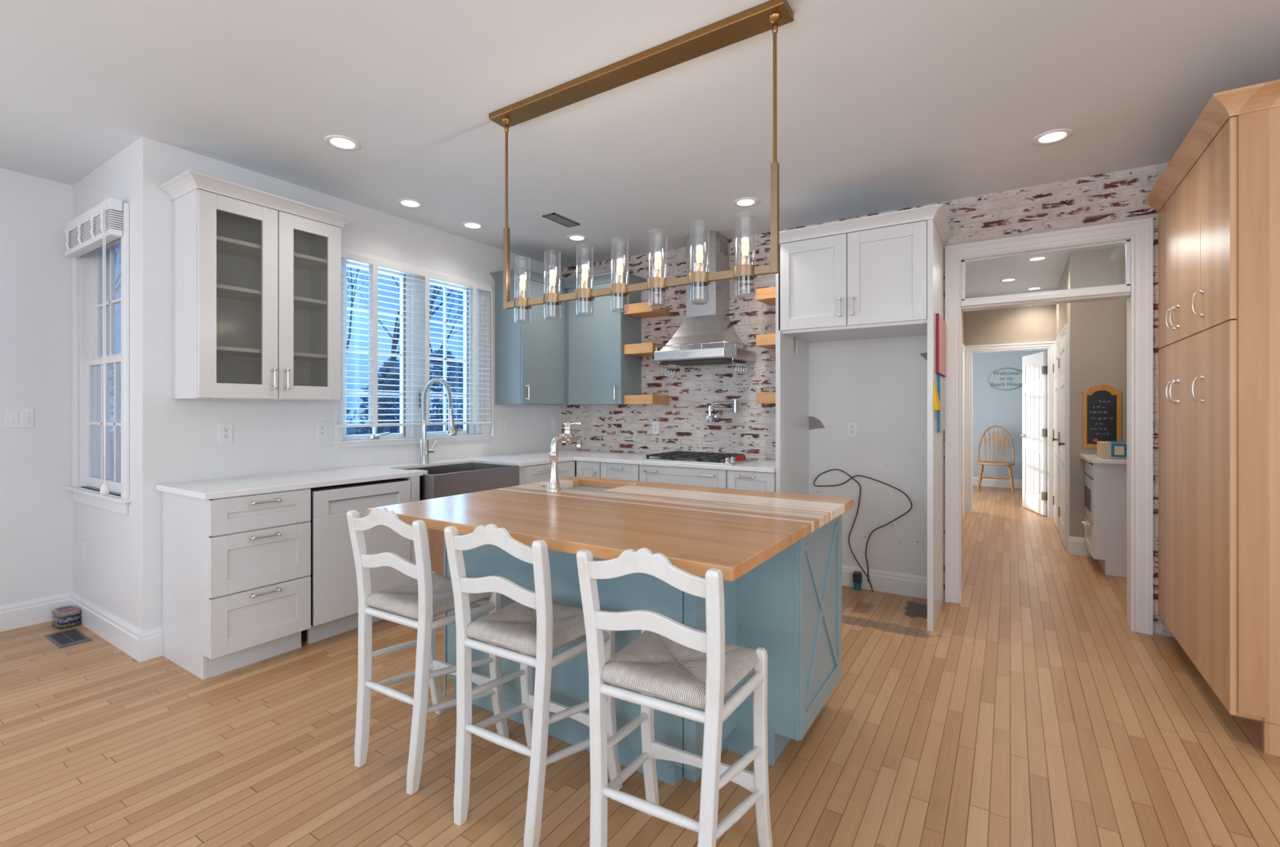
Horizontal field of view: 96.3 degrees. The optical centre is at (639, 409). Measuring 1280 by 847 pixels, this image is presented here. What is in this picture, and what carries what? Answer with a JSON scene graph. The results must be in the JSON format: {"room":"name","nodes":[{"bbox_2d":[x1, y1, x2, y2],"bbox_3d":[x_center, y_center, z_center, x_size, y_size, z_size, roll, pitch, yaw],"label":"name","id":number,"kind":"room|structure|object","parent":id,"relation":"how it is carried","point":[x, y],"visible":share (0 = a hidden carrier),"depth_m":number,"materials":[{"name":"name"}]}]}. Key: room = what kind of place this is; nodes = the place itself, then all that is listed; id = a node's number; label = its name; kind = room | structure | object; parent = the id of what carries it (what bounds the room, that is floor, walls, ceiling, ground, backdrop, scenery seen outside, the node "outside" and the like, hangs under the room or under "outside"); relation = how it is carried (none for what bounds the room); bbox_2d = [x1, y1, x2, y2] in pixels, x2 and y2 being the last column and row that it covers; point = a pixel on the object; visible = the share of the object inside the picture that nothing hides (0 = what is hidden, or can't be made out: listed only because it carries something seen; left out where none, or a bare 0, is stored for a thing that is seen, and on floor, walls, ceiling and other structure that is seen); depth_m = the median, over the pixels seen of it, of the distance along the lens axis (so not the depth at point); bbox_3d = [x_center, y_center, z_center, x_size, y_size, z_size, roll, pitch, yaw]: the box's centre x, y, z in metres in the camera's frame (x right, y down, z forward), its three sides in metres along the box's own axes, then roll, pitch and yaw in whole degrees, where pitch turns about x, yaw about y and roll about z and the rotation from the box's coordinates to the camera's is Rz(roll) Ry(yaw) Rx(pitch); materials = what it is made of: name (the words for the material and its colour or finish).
{"room":"kitchen","nodes":[
{"label":"kitchen","id":0,"kind":"room"},
{"bbox_2d":[0,168,72,605],"bbox_3d":[-4.964,-0.061,1.724,0.150,2.743,4.709,0,0,33],"label":"wall","id":1,"kind":"structure","parent":0,"point":[36,508],"depth_m":3.52,"materials":[{"name":"paint"}]},
{"bbox_2d":[5,408,33,427],"bbox_3d":[-3.746,0.048,3.462,0.010,0.115,0.117,0,0,33],"label":"light switch","id":2,"kind":"object","parent":1,"relation":"attached to","point":[15,417],"visible":1,"depth_m":3.46,"materials":[{"name":"white plastic"}]},
{"bbox_2d":[0,591,72,631],"bbox_3d":[-4.866,1.235,1.720,0.018,0.150,4.609,0,0,33],"label":"baseboard","id":3,"kind":"structure","parent":1,"relation":"attached to","point":[32,611],"depth_m":3.49,"materials":[{"name":"paint"}]},
{"bbox_2d":[72,144,131,624],"bbox_3d":[-3.207,-0.061,3.476,1.200,2.743,0.141,0,0,33],"label":"wall","id":4,"kind":"structure","parent":0,"point":[104,579],"depth_m":3.32,"materials":[{"name":"paint"}]},
{"bbox_2d":[64,202,131,515],"bbox_3d":[-3.146,-0.275,3.410,1.015,1.690,0.185,0,0,33],"label":"window","id":5,"kind":"structure","parent":4,"relation":"in","point":[87,378],"depth_m":3.58,"materials":[{"name":"paint"}]},
{"bbox_2d":[63,197,122,495],"bbox_3d":[-3.172,-0.336,3.299,0.830,1.601,0.078,0,0,33],"label":"window blind","id":6,"kind":"object","parent":5,"relation":"attached to","point":[101,224],"visible":1,"depth_m":3.13,"materials":[{"name":"plastic"}]},
{"bbox_2d":[69,591,142,660],"bbox_3d":[-3.113,1.235,3.320,1.192,0.150,0.018,0,0,33],"label":"baseboard","id":7,"kind":"structure","parent":4,"relation":"attached to","point":[119,633],"depth_m":3.25,"materials":[{"name":"paint"}]},
{"bbox_2d":[131,136,561,631],"bbox_3d":[-1.768,-0.061,4.451,0.160,2.743,3.341,0,0,33],"label":"wall","id":8,"kind":"structure","parent":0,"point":[174,440],"depth_m":3.29,"materials":[{"name":"paint"}]},
{"bbox_2d":[137,626,162,661],"bbox_3d":[-2.583,1.235,3.025,0.018,0.150,0.098,0,0,33],"label":"baseboard","id":9,"kind":"structure","parent":8,"relation":"attached to","point":[149,641],"depth_m":3.02,"materials":[{"name":"paint"}]},
{"bbox_2d":[218,422,232,443],"bbox_3d":[-2.399,0.133,3.319,0.008,0.115,0.070,0,0,33],"label":"wall outlet","id":10,"kind":"object","parent":8,"relation":"attached to","point":[225,429],"visible":1,"depth_m":3.32,"materials":[{"name":"white plastic"}]},
{"bbox_2d":[157,169,356,400],"bbox_3d":[-2.169,-0.625,3.313,0.400,1.130,0.868,0,0,33],"label":"upper cabinet","id":11,"kind":"object","parent":8,"relation":"attached to","point":[256,274],"visible":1,"depth_m":3.26,"materials":[{"name":"white paint"}]},
{"bbox_2d":[216,235,327,271],"bbox_3d":[-2.205,-0.910,3.336,0.295,0.020,0.712,0,0,33],"label":"shelf","id":12,"kind":"object","parent":11,"relation":"attached to","point":[226,247],"depth_m":3.33,"materials":[{"name":"white paint"}]},
{"bbox_2d":[216,283,327,310],"bbox_3d":[-2.205,-0.656,3.336,0.295,0.020,0.712,0,0,33],"label":"shelf","id":13,"kind":"object","parent":11,"relation":"attached to","point":[226,293],"depth_m":3.33,"materials":[{"name":"white paint"}]},
{"bbox_2d":[216,345,327,360],"bbox_3d":[-2.205,-0.328,3.336,0.295,0.020,0.712,0,0,33],"label":"shelf","id":14,"kind":"object","parent":11,"relation":"attached to","point":[222,352],"depth_m":3.34,"materials":[{"name":"white paint"}]},
{"bbox_2d":[315,421,327,439],"bbox_3d":[-2.100,0.135,3.783,0.008,0.115,0.070,0,0,33],"label":"wall outlet","id":15,"kind":"object","parent":8,"relation":"attached to","point":[321,426],"visible":1,"depth_m":3.78,"materials":[{"name":"white plastic"}]},
{"bbox_2d":[332,247,491,447],"bbox_3d":[-1.734,-0.422,4.459,0.189,1.355,1.390,0,0,33],"label":"window","id":16,"kind":"structure","parent":8,"relation":"attached to","point":[407,434],"depth_m":4.40,"materials":[{"name":"paint"}]},
{"bbox_2d":[334,249,493,436],"bbox_3d":[-1.649,-0.417,4.380,0.076,1.295,1.343,0,0,33],"label":"window blind","id":17,"kind":"object","parent":8,"relation":"attached to","point":[373,264],"visible":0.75,"depth_m":4.32,"materials":[{"name":"plastic"}]},
{"bbox_2d":[497,419,508,432],"bbox_3d":[-1.221,0.143,5.140,0.010,0.115,0.125,0,0,33],"label":"light switch","id":18,"kind":"object","parent":8,"relation":"attached to","point":[503,424],"visible":1,"depth_m":5.13,"materials":[{"name":"white plastic"}]},
{"bbox_2d":[0,0,1279,298],"bbox_3d":[1.597,-1.492,3.671,9.300,0.117,15.500,0,0,33],"label":"ceiling","id":19,"kind":"structure","parent":0,"point":[883,105],"depth_m":2.64,"materials":[{"name":"paint"}]},
{"bbox_2d":[324,134,360,151],"bbox_3d":[-1.595,-1.429,3.074,0.172,0.007,0.172,0,0,33],"label":"recessed light","id":20,"kind":"object","parent":19,"relation":"in","point":[340,142],"visible":1,"depth_m":3.07,"materials":[{"name":"paint"}]},
{"bbox_2d":[396,198,423,208],"bbox_3d":[-1.594,-1.429,3.974,0.172,0.007,0.172,0,0,33],"label":"recessed light","id":21,"kind":"object","parent":19,"relation":"in","point":[406,202],"visible":1,"depth_m":3.97,"materials":[{"name":"paint"}]},
{"bbox_2d":[461,221,484,229],"bbox_3d":[-1.299,-1.429,4.450,0.172,0.007,0.172,0,0,33],"label":"recessed light","id":22,"kind":"object","parent":19,"relation":"in","point":[472,225],"visible":1,"depth_m":4.45,"materials":[{"name":"paint"}]},
{"bbox_2d":[542,213,580,227],"bbox_3d":[-0.592,-1.429,4.323,0.115,0.008,0.300,0,0,33],"label":"ceiling vent","id":23,"kind":"object","parent":19,"relation":"in","point":[557,218],"visible":1,"depth_m":4.30,"materials":[{"name":"grey metal"}]},
{"bbox_2d":[566,234,586,241],"bbox_3d":[-0.526,-1.429,4.771,0.172,0.007,0.172,0,0,33],"label":"recessed light","id":24,"kind":"object","parent":19,"relation":"in","point":[576,237],"visible":1,"depth_m":4.76,"materials":[{"name":"paint"}]},
{"bbox_2d":[488,0,794,324],"bbox_3d":[-0.087,-0.923,2.424,1.463,1.019,0.113,0,0,33],"label":"pendant chandelier","id":25,"kind":"object","parent":19,"relation":"hanging from","point":[771,15],"visible":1,"depth_m":2.30,"materials":[{"name":"gold metal"}]},
{"bbox_2d":[733,197,758,207],"bbox_3d":[0.729,-1.429,3.953,0.172,0.007,0.172,0,0,33],"label":"recessed light","id":26,"kind":"object","parent":19,"relation":"in","point":[744,202],"visible":1,"depth_m":3.94,"materials":[{"name":"paint"}]},
{"bbox_2d":[1032,128,1072,145],"bbox_3d":[2.164,-1.429,3.007,0.172,0.007,0.172,0,0,33],"label":"recessed light","id":27,"kind":"object","parent":19,"relation":"in","point":[1053,136],"visible":1,"depth_m":3.00,"materials":[{"name":"paint"}]},
{"bbox_2d":[0,485,1279,846],"bbox_3d":[1.597,1.360,3.671,9.300,0.100,15.500,0,0,33],"label":"floor","id":28,"kind":"structure","parent":0,"point":[1032,712],"depth_m":2.22,"materials":[{"name":"brown wood"}]},
{"bbox_2d":[51,618,80,628],"bbox_3d":[-3.499,1.293,3.495,0.169,0.034,0.107,0,0,33],"label":"pack","id":29,"kind":"object","parent":28,"relation":"on","point":[60,625],"visible":0.57,"depth_m":3.45},
{"bbox_2d":[52,613,79,622],"bbox_3d":[-3.498,1.260,3.492,0.169,0.034,0.106,0,0,33],"label":"pack","id":30,"kind":"object","parent":29,"relation":"on","point":[58,620],"visible":0.59,"depth_m":3.44},
{"bbox_2d":[51,604,80,617],"bbox_3d":[-3.500,1.226,3.494,0.169,0.034,0.107,0,0,33],"label":"pack","id":31,"kind":"object","parent":30,"relation":"on","point":[66,611],"visible":1,"depth_m":3.47},
{"bbox_2d":[44,627,93,648],"bbox_3d":[-3.284,1.307,3.292,0.320,0.006,0.137,0,0,33],"label":"floor vent","id":32,"kind":"object","parent":28,"relation":"in","point":[72,637],"visible":1,"depth_m":3.28,"materials":[{"name":"grey metal"}]},
{"bbox_2d":[160,488,311,679],"bbox_3d":[-2.164,0.868,3.092,0.650,0.884,0.477,0,0,33],"label":"base cabinet","id":33,"kind":"object","parent":28,"relation":"on","point":[236,571],"visible":0.98,"depth_m":2.90,"materials":[{"name":"white paint"}]},
{"bbox_2d":[155,466,427,499],"bbox_3d":[-1.984,0.411,3.401,0.613,0.030,1.239,0,0,33],"label":"countertop","id":34,"kind":"structure","parent":33,"relation":"on","point":[248,485],"depth_m":3.18,"materials":[{"name":"white stone"}]},
{"bbox_2d":[400,462,519,500],"bbox_3d":[-1.331,0.543,4.128,0.515,0.254,0.770,0,0,33],"label":"sink","id":35,"kind":"object","parent":34,"relation":"in","point":[451,479],"visible":0.37,"depth_m":4.00,"materials":[{"name":"metal"}]},
{"bbox_2d":[306,477,410,643],"bbox_3d":[-1.876,0.875,3.561,0.605,0.870,0.600,0,0,33],"label":"dishwasher","id":36,"kind":"object","parent":28,"relation":"on","point":[334,585],"visible":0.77,"depth_m":3.29,"materials":[{"name":"white paint"}]},
{"bbox_2d":[400,475,419,580],"bbox_3d":[-1.606,0.868,3.785,0.395,0.884,0.060,0,0,33],"label":"trim","id":37,"kind":"structure","parent":28,"relation":"on","point":[415,481],"depth_m":3.67,"materials":[{"name":"white paint"}]},
{"bbox_2d":[346,506,509,794],"bbox_3d":[-0.808,0.828,2.213,0.413,0.964,0.434,0,0,31],"label":"bar stool","id":38,"kind":"object","parent":28,"relation":"on","point":[425,597],"visible":0.88,"depth_m":2.10,"materials":[{"name":"white paint"}]},
{"bbox_2d":[426,528,444,575],"bbox_3d":[-1.424,0.993,4.182,0.670,0.635,0.790,0,0,33],"label":"base cabinet","id":39,"kind":"object","parent":28,"relation":"on","point":[436,537],"visible":0.02,"depth_m":3.73,"materials":[{"name":"brown wood"}]},
{"bbox_2d":[444,523,622,846],"bbox_3d":[-0.346,0.828,1.918,0.413,0.964,0.434,0,0,31],"label":"bar stool","id":40,"kind":"object","parent":28,"relation":"on","point":[535,624],"visible":0.82,"depth_m":1.81,"materials":[{"name":"white paint"}]},
{"bbox_2d":[519,460,574,484],"bbox_3d":[-1.001,0.868,4.772,0.740,0.884,0.650,0,0,33],"label":"base cabinet","id":41,"kind":"object","parent":28,"relation":"on","point":[535,473],"visible":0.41,"depth_m":4.52,"materials":[{"name":"white paint"}]},
{"bbox_2d":[576,460,600,477],"bbox_3d":[-0.271,0.868,5.051,0.253,0.884,0.689,0,0,33],"label":"base cabinet","id":42,"kind":"object","parent":28,"relation":"on","point":[584,468],"visible":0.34,"depth_m":4.79,"materials":[{"name":"white paint"}]},
{"bbox_2d":[600,462,639,480],"bbox_3d":[-0.004,0.868,4.878,0.376,0.884,0.690,0,0,33],"label":"base cabinet","id":43,"kind":"object","parent":28,"relation":"on","point":[608,470],"visible":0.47,"depth_m":4.62,"materials":[{"name":"white paint"}]},
{"bbox_2d":[444,484,841,785],"bbox_3d":[0.006,0.871,2.571,1.521,0.878,0.938,0,0,33],"label":"base cabinet","id":44,"kind":"object","parent":28,"relation":"on","point":[788,605],"visible":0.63,"depth_m":2.15,"materials":[{"name":"blue paint"}]},
{"bbox_2d":[366,475,854,581],"bbox_3d":[-0.068,0.414,2.434,1.584,0.036,1.345,0,0,33],"label":"countertop","id":45,"kind":"structure","parent":44,"relation":"on","point":[699,529],"depth_m":2.15,"materials":[{"name":"brown wood"}]},
{"bbox_2d":[546,421,582,491],"bbox_3d":[-0.367,0.228,2.888,0.084,0.337,0.245,0,0,40],"label":"tap","id":46,"kind":"object","parent":45,"relation":"on","point":[567,437],"visible":1,"depth_m":2.81,"materials":[{"name":"silver metal"}]},
{"bbox_2d":[576,546,772,846],"bbox_3d":[0.111,0.828,1.616,0.413,0.964,0.434,0,0,29],"label":"bar stool","id":47,"kind":"object","parent":28,"relation":"on","point":[672,660],"visible":1,"depth_m":1.51,"materials":[{"name":"white paint"}]},
{"bbox_2d":[639,464,728,488],"bbox_3d":[0.471,0.868,4.571,0.746,0.884,0.690,0,0,33],"label":"base cabinet","id":48,"kind":"object","parent":28,"relation":"on","point":[655,473],"visible":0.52,"depth_m":4.30,"materials":[{"name":"white paint"}]},
{"bbox_2d":[727,469,775,491],"bbox_3d":[0.938,0.868,4.270,0.358,0.884,0.690,0,0,33],"label":"base cabinet","id":49,"kind":"object","parent":28,"relation":"on","point":[737,479],"visible":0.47,"depth_m":4.01,"materials":[{"name":"white paint"}]},
{"bbox_2d":[368,448,775,472],"bbox_3d":[-0.324,0.411,4.260,2.470,0.030,2.091,0,0,33],"label":"countertop","id":50,"kind":"structure","parent":49,"relation":"on","point":[530,458],"depth_m":4.52,"materials":[{"name":"white stone"}]},
{"bbox_2d":[419,377,462,463],"bbox_3d":[-1.450,0.080,4.189,0.377,0.632,0.138,0,0,33],"label":"tap","id":51,"kind":"object","parent":50,"relation":"on","point":[424,451],"visible":1,"depth_m":4.22,"materials":[{"name":"metal"}]},
{"bbox_2d":[642,450,758,464],"bbox_3d":[0.483,0.372,4.545,0.760,0.048,0.530,0,0,33],"label":"gas cooktop","id":52,"kind":"object","parent":50,"relation":"in","point":[718,458],"visible":1,"depth_m":4.42,"materials":[{"name":"metal"}]},
{"bbox_2d":[642,456,758,464],"bbox_3d":[0.483,0.390,4.545,0.760,0.012,0.530,0,0,33],"label":"tray","id":53,"kind":"object","parent":52,"relation":"on","point":[735,460],"depth_m":4.35,"materials":[{"name":"metal"}]},
{"bbox_2d":[853,570,862,590],"bbox_3d":[1.591,1.248,4.196,0.056,0.125,0.052,0,0,33],"label":"water valve","id":54,"kind":"object","parent":28,"relation":"on","point":[857,575],"visible":1,"depth_m":4.18,"materials":[{"name":"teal plastic"}]},
{"bbox_2d":[775,203,951,631],"bbox_3d":[1.512,0.058,3.888,1.013,2.505,0.702,0,0,33],"label":"tall cabinet","id":55,"kind":"object","parent":28,"relation":"on","point":[881,275],"visible":0.94,"depth_m":3.68,"materials":[{"name":"white paint"}]},
{"bbox_2d":[933,380,941,409],"bbox_3d":[1.798,-0.087,3.466,0.026,0.175,0.225,0,0,33],"label":"pennant","id":56,"kind":"object","parent":55,"relation":"hanging from","point":[936,404],"visible":1,"depth_m":3.39,"materials":[{"name":"fabric"}]},
{"bbox_2d":[935,313,946,377],"bbox_3d":[1.947,-0.407,3.704,0.018,0.365,0.485,0,0,33],"label":"board","id":57,"kind":"object","parent":55,"relation":"attached to","point":[940,325],"visible":0.99,"depth_m":3.61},
{"bbox_2d":[937,374,945,432],"bbox_3d":[1.970,-0.040,3.741,0.016,0.360,0.398,0,0,33],"label":"folder","id":58,"kind":"object","parent":55,"relation":"attached to","point":[940,380],"visible":0.93,"depth_m":3.71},
{"bbox_2d":[976,425,1014,493],"bbox_3d":[5.800,0.784,9.348,0.530,1.056,0.509,0,0,33],"label":"chair","id":59,"kind":"object","parent":28,"relation":"on","point":[989,462],"visible":1,"depth_m":9.42,"materials":[{"name":"brown wood"}]},
{"bbox_2d":[1081,459,1126,577],"bbox_3d":[4.062,0.868,4.724,0.658,0.884,0.655,0,0,33],"label":"base cabinet","id":60,"kind":"object","parent":28,"relation":"on","point":[1105,539],"depth_m":4.56,"materials":[{"name":"white paint"}]},
{"bbox_2d":[1080,453,1126,464],"bbox_3d":[4.065,0.410,4.718,0.648,0.030,0.698,0,0,33],"label":"countertop","id":61,"kind":"structure","parent":60,"relation":"on","point":[1093,458],"depth_m":4.58,"materials":[{"name":"white stone"}]},
{"bbox_2d":[1097,440,1126,458],"bbox_3d":[4.008,0.328,4.652,0.440,0.132,0.279,0,0,33],"label":"flat box","id":62,"kind":"object","parent":61,"relation":"on","point":[1105,449],"visible":0.38,"depth_m":4.63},
{"bbox_2d":[1106,440,1126,457],"bbox_3d":[4.035,0.320,4.637,0.377,0.116,0.276,0,0,33],"label":"print","id":63,"kind":"object","parent":62,"relation":"attached to","point":[1114,448],"depth_m":4.61},
{"bbox_2d":[1144,79,1279,755],"bbox_3d":[2.946,0.043,2.568,0.838,2.535,1.369,0,0,33],"label":"pantry cabinet","id":64,"kind":"object","parent":28,"relation":"on","point":[1216,202],"visible":1,"depth_m":2.31,"materials":[{"name":"brown wood"}]},
{"bbox_2d":[561,162,1173,636],"bbox_3d":[2.212,-0.061,3.958,7.380,2.743,0.150,0,0,33],"label":"brick wall","id":65,"kind":"structure","parent":0,"point":[1120,196],"depth_m":4.72,"materials":[{"name":"brick"}]},
{"bbox_2d":[489,266,646,404],"bbox_3d":[-0.624,-0.624,5.130,1.020,1.147,0.955,0,0,33],"label":"upper cabinet","id":66,"kind":"object","parent":65,"relation":"attached to","point":[572,359],"visible":0.91,"depth_m":5.10,"materials":[{"name":"paint"}]},
{"bbox_2d":[623,342,665,356],"bbox_3d":[0.060,-0.532,5.084,0.296,0.085,0.291,0,0,33],"label":"shelf","id":67,"kind":"object","parent":65,"relation":"attached to","point":[642,349],"visible":0.74,"depth_m":4.96,"materials":[{"name":"brown wood"}]},
{"bbox_2d":[623,301,669,318],"bbox_3d":[0.060,-0.882,5.084,0.296,0.085,0.291,0,0,33],"label":"shelf","id":68,"kind":"object","parent":65,"relation":"attached to","point":[641,310],"visible":0.96,"depth_m":4.99,"materials":[{"name":"brown wood"}]},
{"bbox_2d":[623,394,669,404],"bbox_3d":[0.060,-0.090,5.084,0.296,0.080,0.291,0,0,33],"label":"shelf","id":69,"kind":"object","parent":65,"relation":"attached to","point":[644,398],"visible":1,"depth_m":4.97,"materials":[{"name":"brown wood"}]},
{"bbox_2d":[653,231,755,376],"bbox_3d":[0.505,-0.859,4.671,0.736,1.142,0.503,0,0,33],"label":"range hood","id":70,"kind":"object","parent":65,"relation":"attached to","point":[707,335],"visible":1,"depth_m":4.62,"materials":[{"name":"metal"}]},
{"bbox_2d":[705,399,737,422],"bbox_3d":[0.672,0.013,4.777,0.273,0.196,0.143,0,0,33],"label":"pot filler","id":71,"kind":"object","parent":65,"relation":"attached to","point":[711,417],"visible":1,"depth_m":4.77,"materials":[{"name":"silver metal"}]},
{"bbox_2d":[755,286,775,305],"bbox_3d":[1.083,-0.882,4.423,0.284,0.085,0.291,0,0,33],"label":"shelf","id":72,"kind":"object","parent":65,"relation":"attached to","point":[766,295],"visible":0.49,"depth_m":4.35,"materials":[{"name":"brown wood"}]},
{"bbox_2d":[755,333,775,348],"bbox_3d":[1.083,-0.532,4.423,0.284,0.085,0.291,0,0,33],"label":"shelf","id":73,"kind":"object","parent":65,"relation":"attached to","point":[765,340],"visible":0.49,"depth_m":4.34,"materials":[{"name":"brown wood"}]},
{"bbox_2d":[755,392,775,403],"bbox_3d":[1.083,-0.090,4.423,0.284,0.080,0.291,0,0,33],"label":"shelf","id":74,"kind":"object","parent":65,"relation":"attached to","point":[761,397],"visible":0.49,"depth_m":4.34,"materials":[{"name":"brown wood"}]},
{"bbox_2d":[945,217,1153,635],"bbox_3d":[2.584,0.095,3.703,1.074,2.430,0.175,0,0,33],"label":"trim","id":75,"kind":"structure","parent":65,"relation":"attached to","point":[1137,235],"depth_m":3.52,"materials":[{"name":"paint"}]},
{"bbox_2d":[808,334,927,576],"bbox_3d":[1.685,0.390,4.201,0.898,1.840,0.014,0,0,33],"label":"wall","id":76,"kind":"structure","parent":0,"point":[880,384],"depth_m":4.18,"materials":[{"name":"paint"}]},
{"bbox_2d":[847,421,857,436],"bbox_3d":[1.579,0.144,4.259,0.070,0.115,0.008,0,0,33],"label":"wall outlet","id":77,"kind":"object","parent":76,"relation":"attached to","point":[851,425],"visible":1,"depth_m":4.26,"materials":[{"name":"white plastic"}]},
{"bbox_2d":[813,468,912,591],"bbox_3d":[1.608,0.875,4.189,0.692,0.868,0.048,0,0,33],"label":"loose cable","id":78,"kind":"object","parent":76,"relation":"attached to","point":[833,468],"visible":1,"depth_m":4.21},
{"bbox_2d":[841,564,927,598],"bbox_3d":[1.677,1.235,4.189,0.898,0.150,0.018,0,0,33],"label":"baseboard","id":79,"kind":"structure","parent":76,"relation":"attached to","point":[904,584],"depth_m":4.11,"materials":[{"name":"paint"}]},
{"bbox_2d":[962,311,964,343],"bbox_3d":[3.084,-0.061,5.806,0.120,2.743,3.900,0,0,33],"label":"wall","id":80,"kind":"structure","parent":0,"point":[962,312],"depth_m":7.33,"materials":[{"name":"beige paint"}]},
{"bbox_2d":[962,342,964,515],"bbox_3d":[3.768,0.255,6.732,0.025,2.110,0.960,0,0,33],"label":"trim","id":81,"kind":"structure","parent":80,"relation":"attached to","point":[963,345],"depth_m":7.09,"materials":[{"name":"paint"}]},
{"bbox_2d":[964,304,1055,346],"bbox_3d":[4.849,-0.061,7.046,4.100,2.743,0.100,0,0,33],"label":"wall","id":82,"kind":"structure","parent":0,"point":[1037,323],"depth_m":7.14,"materials":[{"name":"beige paint"}]},
{"bbox_2d":[964,341,1054,519],"bbox_3d":[4.622,0.242,7.178,0.962,2.135,0.125,0,0,33],"label":"trim","id":83,"kind":"structure","parent":82,"relation":"attached to","point":[1049,345],"depth_m":7.22,"materials":[{"name":"paint"}]},
{"bbox_2d":[1019,351,1047,515],"bbox_3d":[5.083,0.290,7.390,0.144,2.020,0.740,0,0,16],"label":"door","id":84,"kind":"structure","parent":82,"relation":"in","point":[1034,367],"depth_m":7.34,"materials":[{"name":"paint"}]},
{"bbox_2d":[973,349,1047,480],"bbox_3d":[6.477,-0.061,9.566,4.100,2.743,0.100,0,0,33],"label":"wall","id":85,"kind":"structure","parent":0,"point":[992,406],"depth_m":9.77,"materials":[{"name":"paint"}]},
{"bbox_2d":[987,368,1022,390],"bbox_3d":[6.185,-0.520,9.677,0.530,0.370,0.030,0,0,33],"label":"oval sign","id":86,"kind":"object","parent":85,"relation":"attached to","point":[1005,379],"visible":0.91,"depth_m":9.67,"materials":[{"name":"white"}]},
{"bbox_2d":[973,476,1047,489],"bbox_3d":[6.453,1.235,9.511,3.880,0.150,0.018,0,0,33],"label":"baseboard","id":87,"kind":"object","parent":85,"relation":"attached to","point":[984,482],"depth_m":9.74,"materials":[{"name":"paint"}]},
{"bbox_2d":[1055,256,1069,339],"bbox_3d":[4.530,-0.061,6.074,0.100,2.743,1.880,0,0,33],"label":"wall","id":88,"kind":"structure","parent":0,"point":[1062,310],"depth_m":5.91,"materials":[{"name":"beige paint"}]},
{"bbox_2d":[1052,343,1058,531],"bbox_3d":[4.671,0.295,6.435,0.085,2.010,0.720,0,0,34],"label":"door","id":89,"kind":"structure","parent":88,"relation":"in","point":[1055,370],"depth_m":6.45,"materials":[{"name":"paint"}]},
{"bbox_2d":[1053,334,1059,533],"bbox_3d":[4.679,0.258,6.418,0.025,2.105,0.850,0,0,33],"label":"trim","id":90,"kind":"structure","parent":88,"relation":"attached to","point":[1056,342],"depth_m":6.07,"materials":[{"name":"paint"}]},
{"bbox_2d":[1057,333,1066,548],"bbox_3d":[4.177,0.295,5.671,0.085,2.010,0.740,0,0,34],"label":"door","id":91,"kind":"structure","parent":88,"relation":"in","point":[1062,359],"depth_m":5.62,"materials":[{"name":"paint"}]},
{"bbox_2d":[1059,323,1069,551],"bbox_3d":[4.185,0.258,5.654,0.025,2.105,0.870,0,0,33],"label":"trim","id":92,"kind":"structure","parent":88,"relation":"attached to","point":[1065,330],"depth_m":5.29,"materials":[{"name":"paint"}]},
{"bbox_2d":[1069,245,1126,537],"bbox_3d":[4.304,-0.061,5.041,0.840,2.743,0.100,0,0,33],"label":"wall","id":93,"kind":"structure","parent":0,"point":[1098,328],"depth_m":5.15,"materials":[{"name":"beige paint"}]},
{"bbox_2d":[1068,535,1092,555],"bbox_3d":[4.215,1.230,5.028,0.735,0.160,0.018,0,0,33],"label":"baseboard","id":94,"kind":"structure","parent":93,"relation":"attached to","point":[1077,545],"depth_m":5.18,"materials":[{"name":"paint"}]},
{"bbox_2d":[1082,384,1121,447],"bbox_3d":[4.105,0.057,5.096,0.268,0.562,0.021,0,0,33],"label":"chalkboard","id":95,"kind":"object","parent":93,"relation":"attached to","point":[1101,404],"visible":1,"depth_m":5.10,"materials":[{"name":"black wood"}]},
{"label":"outside","id":96,"kind":"structure","parent":0,"visible":0},
{"bbox_2d":[109,424,462,480],"bbox_3d":[-17.972,1.870,32.443,54.600,0.120,65.000,0,0,33],"label":"lawn","id":97,"kind":"structure","parent":96,"point":[350,429],"depth_m":30.60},
{"bbox_2d":[109,351,120,474],"bbox_3d":[-14.297,-0.013,14.744,2.630,3.747,2.540,0,0,33],"label":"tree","id":98,"kind":"object","parent":97,"relation":"on","point":[111,379],"visible":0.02,"depth_m":15.16,"materials":[{"name":"green plant"}]},
{"bbox_2d":[346,266,368,348],"bbox_3d":[-7.889,-1.951,13.162,3.636,7.629,4.562,0,0,-45],"label":"bare tree","id":99,"kind":"object","parent":97,"relation":"on","point":[351,281],"visible":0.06,"depth_m":13.35,"materials":[{"name":"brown plant"}]},
{"bbox_2d":[346,361,427,435],"bbox_3d":[-5.000,0.431,11.598,1.845,2.859,2.028,0,0,33],"label":"evergreen tree","id":100,"kind":"object","parent":97,"relation":"on","point":[380,381],"visible":0.23,"depth_m":11.46,"materials":[{"name":"green plant"}]},
{"bbox_2d":[355,283,462,430],"bbox_3d":[-7.176,-2.746,17.985,5.475,9.226,4.403,0,0,0],"label":"bare tree","id":101,"kind":"object","parent":97,"relation":"on","point":[431,308],"visible":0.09,"depth_m":18.37,"materials":[{"name":"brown plant"}]},
{"bbox_2d":[376,275,455,433],"bbox_3d":[-3.908,-1.618,10.569,2.239,6.963,3.344,0,0,-33],"label":"bare tree","id":102,"kind":"object","parent":97,"relation":"on","point":[380,428],"visible":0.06,"depth_m":9.87,"materials":[{"name":"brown plant"}]},
{"bbox_2d":[397,347,462,431],"bbox_3d":[-4.907,0.133,14.666,2.535,3.455,2.648,0,0,33],"label":"evergreen tree","id":103,"kind":"object","parent":97,"relation":"on","point":[439,351],"visible":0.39,"depth_m":14.51,"materials":[{"name":"green plant"}]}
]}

